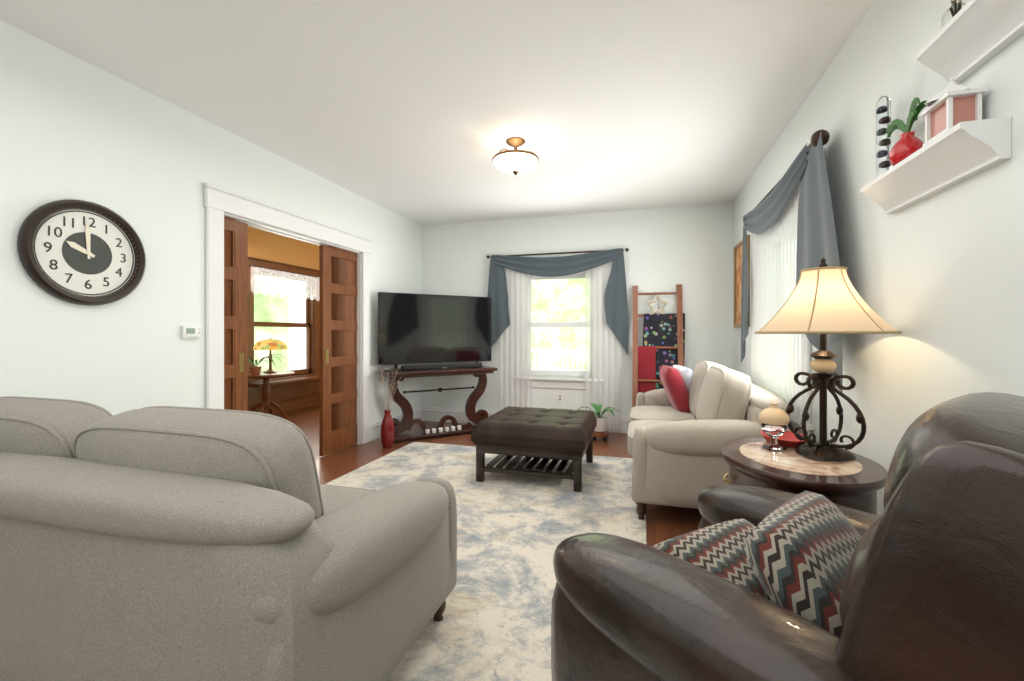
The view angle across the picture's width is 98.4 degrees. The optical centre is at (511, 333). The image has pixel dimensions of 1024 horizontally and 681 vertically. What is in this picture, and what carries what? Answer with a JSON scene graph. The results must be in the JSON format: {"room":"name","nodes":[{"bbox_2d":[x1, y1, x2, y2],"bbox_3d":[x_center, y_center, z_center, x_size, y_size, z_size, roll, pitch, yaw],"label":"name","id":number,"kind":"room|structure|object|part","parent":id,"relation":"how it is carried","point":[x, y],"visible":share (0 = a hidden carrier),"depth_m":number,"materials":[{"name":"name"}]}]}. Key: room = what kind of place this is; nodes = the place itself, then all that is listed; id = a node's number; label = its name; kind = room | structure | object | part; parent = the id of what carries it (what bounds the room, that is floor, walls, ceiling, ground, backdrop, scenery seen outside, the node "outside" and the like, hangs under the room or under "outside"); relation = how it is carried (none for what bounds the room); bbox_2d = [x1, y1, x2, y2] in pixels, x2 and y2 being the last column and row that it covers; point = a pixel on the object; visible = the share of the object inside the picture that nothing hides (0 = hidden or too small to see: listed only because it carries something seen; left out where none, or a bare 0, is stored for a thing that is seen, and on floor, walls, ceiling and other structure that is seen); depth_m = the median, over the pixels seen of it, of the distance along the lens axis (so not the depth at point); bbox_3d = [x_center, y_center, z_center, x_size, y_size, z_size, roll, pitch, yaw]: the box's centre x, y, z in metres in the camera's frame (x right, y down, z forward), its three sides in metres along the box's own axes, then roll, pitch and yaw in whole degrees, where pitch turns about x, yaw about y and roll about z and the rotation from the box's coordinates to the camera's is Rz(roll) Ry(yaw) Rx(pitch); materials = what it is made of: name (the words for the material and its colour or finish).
{"room":"living room","nodes":[
{"label":"living room","id":0,"kind":"room"},
{"bbox_2d":[0,20,421,443],"bbox_3d":[-2.368,-0.144,2.734,0.140,2.740,7.320,0,0,16],"label":"wall","id":1,"kind":"structure","parent":0,"point":[145,165],"depth_m":2.69,"materials":[{"name":"white paint"}]},
{"bbox_2d":[17,199,145,305],"bbox_3d":[-2.349,-0.444,2.458,0.050,0.580,0.580,0,0,16],"label":"wall clock","id":2,"kind":"object","parent":1,"relation":"attached to","point":[82,252],"visible":1,"depth_m":2.43,"materials":[{"name":"black"}]},
{"bbox_2d":[181,325,200,338],"bbox_3d":[-2.193,-0.009,3.027,0.029,0.088,0.125,0,0,16],"label":"thermostat","id":3,"kind":"object","parent":1,"relation":"attached to","point":[187,332],"visible":0.98,"depth_m":3.01,"materials":[{"name":"white plastic"}]},
{"bbox_2d":[224,216,247,410],"bbox_3d":[-2.167,0.164,3.412,0.047,2.100,0.266,0,0,16],"label":"pocket door","id":4,"kind":"structure","parent":1,"relation":"in","point":[235,315],"depth_m":3.43,"materials":[{"name":"brown wood"}]},
{"bbox_2d":[248,393,318,414],"bbox_3d":[-2.969,1.116,4.827,2.190,0.220,6.520,0,0,16],"label":"baseboard","id":5,"kind":"structure","parent":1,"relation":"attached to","point":[297,403],"depth_m":7.01,"materials":[{"name":"brown wood"}]},
{"bbox_2d":[203,183,371,443],"bbox_3d":[-1.948,0.084,4.089,0.185,2.285,1.995,0,0,16],"label":"door frame","id":6,"kind":"structure","parent":1,"relation":"attached to","point":[220,203],"depth_m":3.52,"materials":[{"name":"white wood"}]},
{"bbox_2d":[319,245,356,455],"bbox_3d":[-1.808,0.164,4.639,0.047,2.100,0.551,0,0,16],"label":"pocket door","id":7,"kind":"structure","parent":1,"relation":"in","point":[337,351],"depth_m":4.58,"materials":[{"name":"brown wood"}]},
{"bbox_2d":[370,407,421,440],"bbox_3d":[-1.445,1.131,5.588,0.030,0.190,1.205,0,0,16],"label":"baseboard","id":8,"kind":"structure","parent":1,"relation":"attached to","point":[375,428],"depth_m":5.19,"materials":[{"name":"white"}]},
{"bbox_2d":[248,226,318,379],"bbox_3d":[-4.088,-0.144,5.154,0.140,2.740,6.800,0,0,16],"label":"wall","id":9,"kind":"structure","parent":0,"point":[265,245],"depth_m":6.79,"materials":[{"name":"brown paint"}]},
{"bbox_2d":[248,375,318,405],"bbox_3d":[-3.368,0.851,6.830,0.299,0.310,1.580,0,0,16],"label":"wainscoting","id":10,"kind":"structure","parent":9,"relation":"attached to","point":[292,387],"depth_m":6.76,"materials":[{"name":"brown wood"}]},
{"bbox_2d":[248,256,318,383],"bbox_3d":[-3.546,-0.129,6.882,0.210,1.890,1.520,0,0,16],"label":"window","id":11,"kind":"structure","parent":9,"relation":"in","point":[311,324],"depth_m":6.96,"materials":[{"name":"brown wood"}]},
{"bbox_2d":[249,265,318,300],"bbox_3d":[-3.445,-0.748,6.852,0.024,0.408,1.460,0,0,16],"label":"valance curtain","id":12,"kind":"object","parent":11,"relation":"attached to","point":[278,278],"visible":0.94,"depth_m":6.72,"materials":[{"name":"fabric"}]},
{"bbox_2d":[0,0,874,225],"bbox_3d":[-1.302,-1.564,3.173,6.600,0.100,9.040,0,0,16],"label":"ceiling","id":13,"kind":"structure","parent":0,"point":[420,112],"depth_m":2.67,"materials":[{"name":"white paint"}]},
{"bbox_2d":[492,137,538,174],"bbox_3d":[0.028,-1.381,3.482,0.370,0.265,0.370,0,0,16],"label":"ceiling light fixture","id":14,"kind":"object","parent":13,"relation":"attached to","point":[515,161],"visible":1,"depth_m":3.40,"materials":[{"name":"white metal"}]},
{"bbox_2d":[274,405,701,545],"bbox_3d":[-1.302,1.276,3.173,6.600,0.100,9.040,0,0,16],"label":"floor","id":15,"kind":"structure","parent":0,"point":[664,523],"depth_m":4.47,"materials":[{"name":"brown wood"}]},
{"bbox_2d":[0,396,456,680],"bbox_3d":[-1.375,0.738,1.746,2.209,0.976,1.060,0,0,16],"label":"sofa","id":16,"kind":"object","parent":15,"relation":"on","point":[163,543],"visible":1,"depth_m":1.17,"materials":[{"name":"fabric"}]},
{"bbox_2d":[248,371,294,421],"bbox_3d":[-3.317,0.878,5.971,0.690,0.684,0.690,0,0,16],"label":"table","id":17,"kind":"object","parent":15,"relation":"on","point":[266,403],"visible":0.83,"depth_m":5.93,"materials":[{"name":"brown wood"}]},
{"bbox_2d":[248,354,281,374],"bbox_3d":[-3.288,0.404,5.737,0.569,0.260,0.543,0,0,16],"label":"potted plant","id":18,"kind":"object","parent":17,"relation":"on","point":[255,370],"visible":0.85,"depth_m":5.71,"materials":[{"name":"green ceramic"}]},
{"bbox_2d":[253,338,286,372],"bbox_3d":[-3.284,0.299,6.013,0.410,0.470,0.410,0,0,16],"label":"lamp","id":19,"kind":"object","parent":17,"relation":"on","point":[269,344],"visible":0.96,"depth_m":5.90,"materials":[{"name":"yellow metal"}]},
{"bbox_2d":[379,365,400,447],"bbox_3d":[-1.319,0.779,4.714,0.212,0.894,0.223,0,0,16],"label":"floor vase","id":20,"kind":"object","parent":15,"relation":"on","point":[387,432],"visible":1,"depth_m":4.71,"materials":[{"name":"red ceramic"}]},
{"bbox_2d":[379,366,497,441],"bbox_3d":[-0.867,0.816,5.338,1.360,0.780,0.420,0,0,-31],"label":"console table","id":21,"kind":"object","parent":15,"relation":"on","point":[407,422],"visible":0.81,"depth_m":5.20,"materials":[{"name":"brown wood"}]},
{"bbox_2d":[378,292,490,370],"bbox_3d":[-0.892,-0.022,5.381,1.450,0.894,0.260,0,0,-31],"label":"flat-screen tv","id":22,"kind":"object","parent":21,"relation":"on","point":[421,328],"visible":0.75,"depth_m":5.33,"materials":[{"name":"black plastic"}]},
{"bbox_2d":[401,362,481,370],"bbox_3d":[-0.816,0.394,5.252,0.990,0.063,0.088,0,0,-31],"label":"soundbar","id":23,"kind":"object","parent":21,"relation":"on","point":[438,366],"visible":1,"depth_m":5.19,"materials":[{"name":"black plastic"}]},
{"bbox_2d":[425,425,460,433],"bbox_3d":[-0.810,1.143,5.243,0.454,0.050,0.054,0,0,-31],"label":"votive","id":24,"kind":"object","parent":21,"relation":"on","point":[440,430],"visible":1,"depth_m":5.21,"materials":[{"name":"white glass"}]},
{"bbox_2d":[326,442,646,680],"bbox_3d":[-0.460,1.220,2.739,2.480,0.012,3.900,0,0,16],"label":"rug","id":25,"kind":"object","parent":15,"relation":"on","point":[513,532],"visible":0.31,"depth_m":2.58,"materials":[{"name":"white carpet"}]},
{"bbox_2d":[471,406,596,491],"bbox_3d":[0.237,0.971,3.911,0.920,0.485,0.920,0,0,16],"label":"ottoman","id":26,"kind":"object","parent":25,"relation":"on","point":[520,433],"visible":1,"depth_m":3.56,"materials":[{"name":"leather"}]},
{"bbox_2d":[578,403,618,440],"bbox_3d":[1.003,1.030,5.125,0.485,0.391,0.441,0,0,16],"label":"potted plant","id":27,"kind":"object","parent":15,"relation":"on","point":[601,426],"visible":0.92,"depth_m":5.02,"materials":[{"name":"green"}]},
{"bbox_2d":[632,284,684,406],"bbox_3d":[1.698,0.326,5.111,0.590,1.808,0.439,0,0,16],"label":"blanket ladder","id":28,"kind":"object","parent":15,"relation":"on","point":[663,339],"visible":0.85,"depth_m":5.16,"materials":[{"name":"brown wood"}]},
{"bbox_2d":[627,360,790,519],"bbox_3d":[1.492,0.738,3.658,1.010,0.976,2.069,0,0,16],"label":"sofa","id":29,"kind":"object","parent":15,"relation":"on","point":[685,425],"visible":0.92,"depth_m":2.83,"materials":[{"name":"fabric"}]},
{"bbox_2d":[551,392,1023,680],"bbox_3d":[0.734,0.674,1.114,0.980,1.103,1.050,0,0,-36],"label":"leather recliner","id":30,"kind":"object","parent":15,"relation":"on","point":[921,578],"visible":1,"depth_m":0.79,"materials":[{"name":"brown leather"}]},
{"bbox_2d":[721,438,887,514],"bbox_3d":[1.213,0.878,1.885,0.580,0.708,0.700,0,0,16],"label":"side table","id":31,"kind":"object","parent":15,"relation":"on","point":[859,481],"visible":0.35,"depth_m":1.70,"materials":[{"name":"brown wood"}]},
{"bbox_2d":[758,402,789,450],"bbox_3d":[1.183,0.415,1.998,0.124,0.212,0.124,0,0,16],"label":"jar","id":32,"kind":"object","parent":31,"relation":"on","point":[774,419],"visible":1,"depth_m":1.97,"materials":[{"name":"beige glass"}]},
{"bbox_2d":[760,431,806,447],"bbox_3d":[1.300,0.503,2.110,0.200,0.035,0.246,0,0,16],"label":"tray","id":33,"kind":"object","parent":31,"relation":"on","point":[788,439],"visible":0.65,"depth_m":2.10,"materials":[{"name":"red"}]},
{"bbox_2d":[754,258,902,460],"bbox_3d":[1.337,0.097,1.901,0.523,0.847,0.510,0,0,16],"label":"table lamp","id":34,"kind":"object","parent":31,"relation":"on","point":[823,300],"visible":1,"depth_m":1.83,"materials":[{"name":"grey metal"}]},
{"bbox_2d":[422,202,732,417],"bbox_3d":[0.661,-0.144,5.735,4.270,2.740,0.140,0,0,16],"label":"wall","id":35,"kind":"structure","parent":0,"point":[689,248],"depth_m":5.44,"materials":[{"name":"white paint"}]},
{"bbox_2d":[422,407,629,432],"bbox_3d":[0.609,1.131,5.662,3.930,0.190,0.030,0,0,16],"label":"baseboard","id":36,"kind":"structure","parent":35,"relation":"attached to","point":[433,414],"depth_m":6.07,"materials":[{"name":"white wood"}]},
{"bbox_2d":[487,248,628,431],"bbox_3d":[0.542,0.083,5.629,1.828,2.237,0.130,0,0,16],"label":"curtain","id":37,"kind":"object","parent":35,"relation":"attached to","point":[606,306],"visible":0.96,"depth_m":5.52,"materials":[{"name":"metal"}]},
{"bbox_2d":[513,271,603,388],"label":"window","id":38,"kind":"structure","parent":35,"relation":"in","point":[552,379],"depth_m":5.74,"materials":[{"name":"white"}]},
{"bbox_3d":[0.827,0.986,6.390,3.200,1.480,1.190,0,0,16],"label":"exterior porch rail","id":39,"kind":"part","parent":38,"relation":"part of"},
{"bbox_2d":[557,393,562,401],"bbox_3d":[0.616,0.826,5.670,0.072,0.115,0.008,0,0,16],"label":"outlet","id":40,"kind":"object","parent":35,"relation":"attached to","point":[559,397],"visible":1,"depth_m":5.67,"materials":[{"name":"white plastic"}]},
{"bbox_2d":[733,0,1023,515],"bbox_3d":[1.596,-0.144,1.575,0.140,2.740,7.320,0,0,16],"label":"wall","id":41,"kind":"structure","parent":0,"point":[937,279],"depth_m":1.76,"materials":[{"name":"white paint"}]},
{"bbox_2d":[734,235,749,327],"bbox_3d":[2.401,-0.514,4.632,0.030,0.900,0.640,0,0,16],"label":"framed picture","id":42,"kind":"object","parent":41,"relation":"attached to","point":[738,248],"visible":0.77,"depth_m":4.74,"materials":[{"name":"brown wood"}]},
{"bbox_2d":[741,129,842,433],"bbox_3d":[1.916,0.041,3.151,0.130,2.320,2.184,0,0,16],"label":"curtain","id":43,"kind":"object","parent":41,"relation":"attached to","point":[789,222],"visible":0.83,"depth_m":2.97,"materials":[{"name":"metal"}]},
{"bbox_2d":[792,340,813,438],"bbox_3d":[2.059,-0.104,3.284,0.210,1.620,1.180,0,0,16],"label":"window","id":44,"kind":"structure","parent":41,"relation":"in","point":[810,426],"depth_m":2.76,"materials":[{"name":"white"}]},
{"bbox_2d":[860,117,1010,213],"bbox_3d":[1.463,-0.563,1.583,0.118,0.118,0.620,0,0,16],"label":"shelf","id":45,"kind":"object","parent":41,"relation":"attached to","point":[957,153],"visible":1,"depth_m":1.45,"materials":[{"name":"white wood"}]},
{"bbox_2d":[874,96,890,178],"bbox_3d":[1.531,-0.800,1.823,0.060,0.355,0.060,0,0,16],"label":"thermometer","id":46,"kind":"object","parent":45,"relation":"on","point":[883,122],"visible":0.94,"depth_m":1.81,"materials":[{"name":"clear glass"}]},
{"bbox_2d":[886,97,926,165],"bbox_3d":[1.486,-0.733,1.669,0.110,0.221,0.264,0,0,16],"label":"plant","id":47,"kind":"object","parent":45,"relation":"on","point":[907,144],"visible":0.85,"depth_m":1.64,"materials":[{"name":"green plant"}]},
{"bbox_2d":[921,77,987,145],"bbox_3d":[1.413,-0.723,1.420,0.150,0.200,0.150,0,0,16],"label":"lantern","id":48,"kind":"object","parent":45,"relation":"on","point":[951,104],"visible":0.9,"depth_m":1.38,"materials":[{"name":"white wood"}]},
{"bbox_2d":[916,0,1023,83],"bbox_3d":[1.351,-0.893,1.199,0.118,0.118,0.620,0,0,16],"label":"shelf","id":49,"kind":"object","parent":41,"relation":"attached to","point":[970,37],"visible":0.93,"depth_m":1.32,"materials":[{"name":"white wood"}]},
{"bbox_2d":[941,0,965,28],"bbox_3d":[1.408,-1.103,1.401,0.068,0.300,0.121,0,0,16],"label":"diffuser","id":50,"kind":"object","parent":49,"relation":"on","point":[955,8],"visible":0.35,"depth_m":1.39,"materials":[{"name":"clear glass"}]},
{"label":"outside","id":51,"kind":"structure","parent":0,"visible":0},
{"bbox_2d":[254,274,292,370],"bbox_3d":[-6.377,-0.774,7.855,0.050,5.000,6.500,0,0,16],"label":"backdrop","id":52,"kind":"structure","parent":51,"point":[281,333],"depth_m":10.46,"materials":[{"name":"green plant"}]},
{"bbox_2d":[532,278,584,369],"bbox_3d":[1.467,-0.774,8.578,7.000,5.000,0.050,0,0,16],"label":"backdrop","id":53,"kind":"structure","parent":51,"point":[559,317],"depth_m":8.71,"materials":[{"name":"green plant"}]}
]}

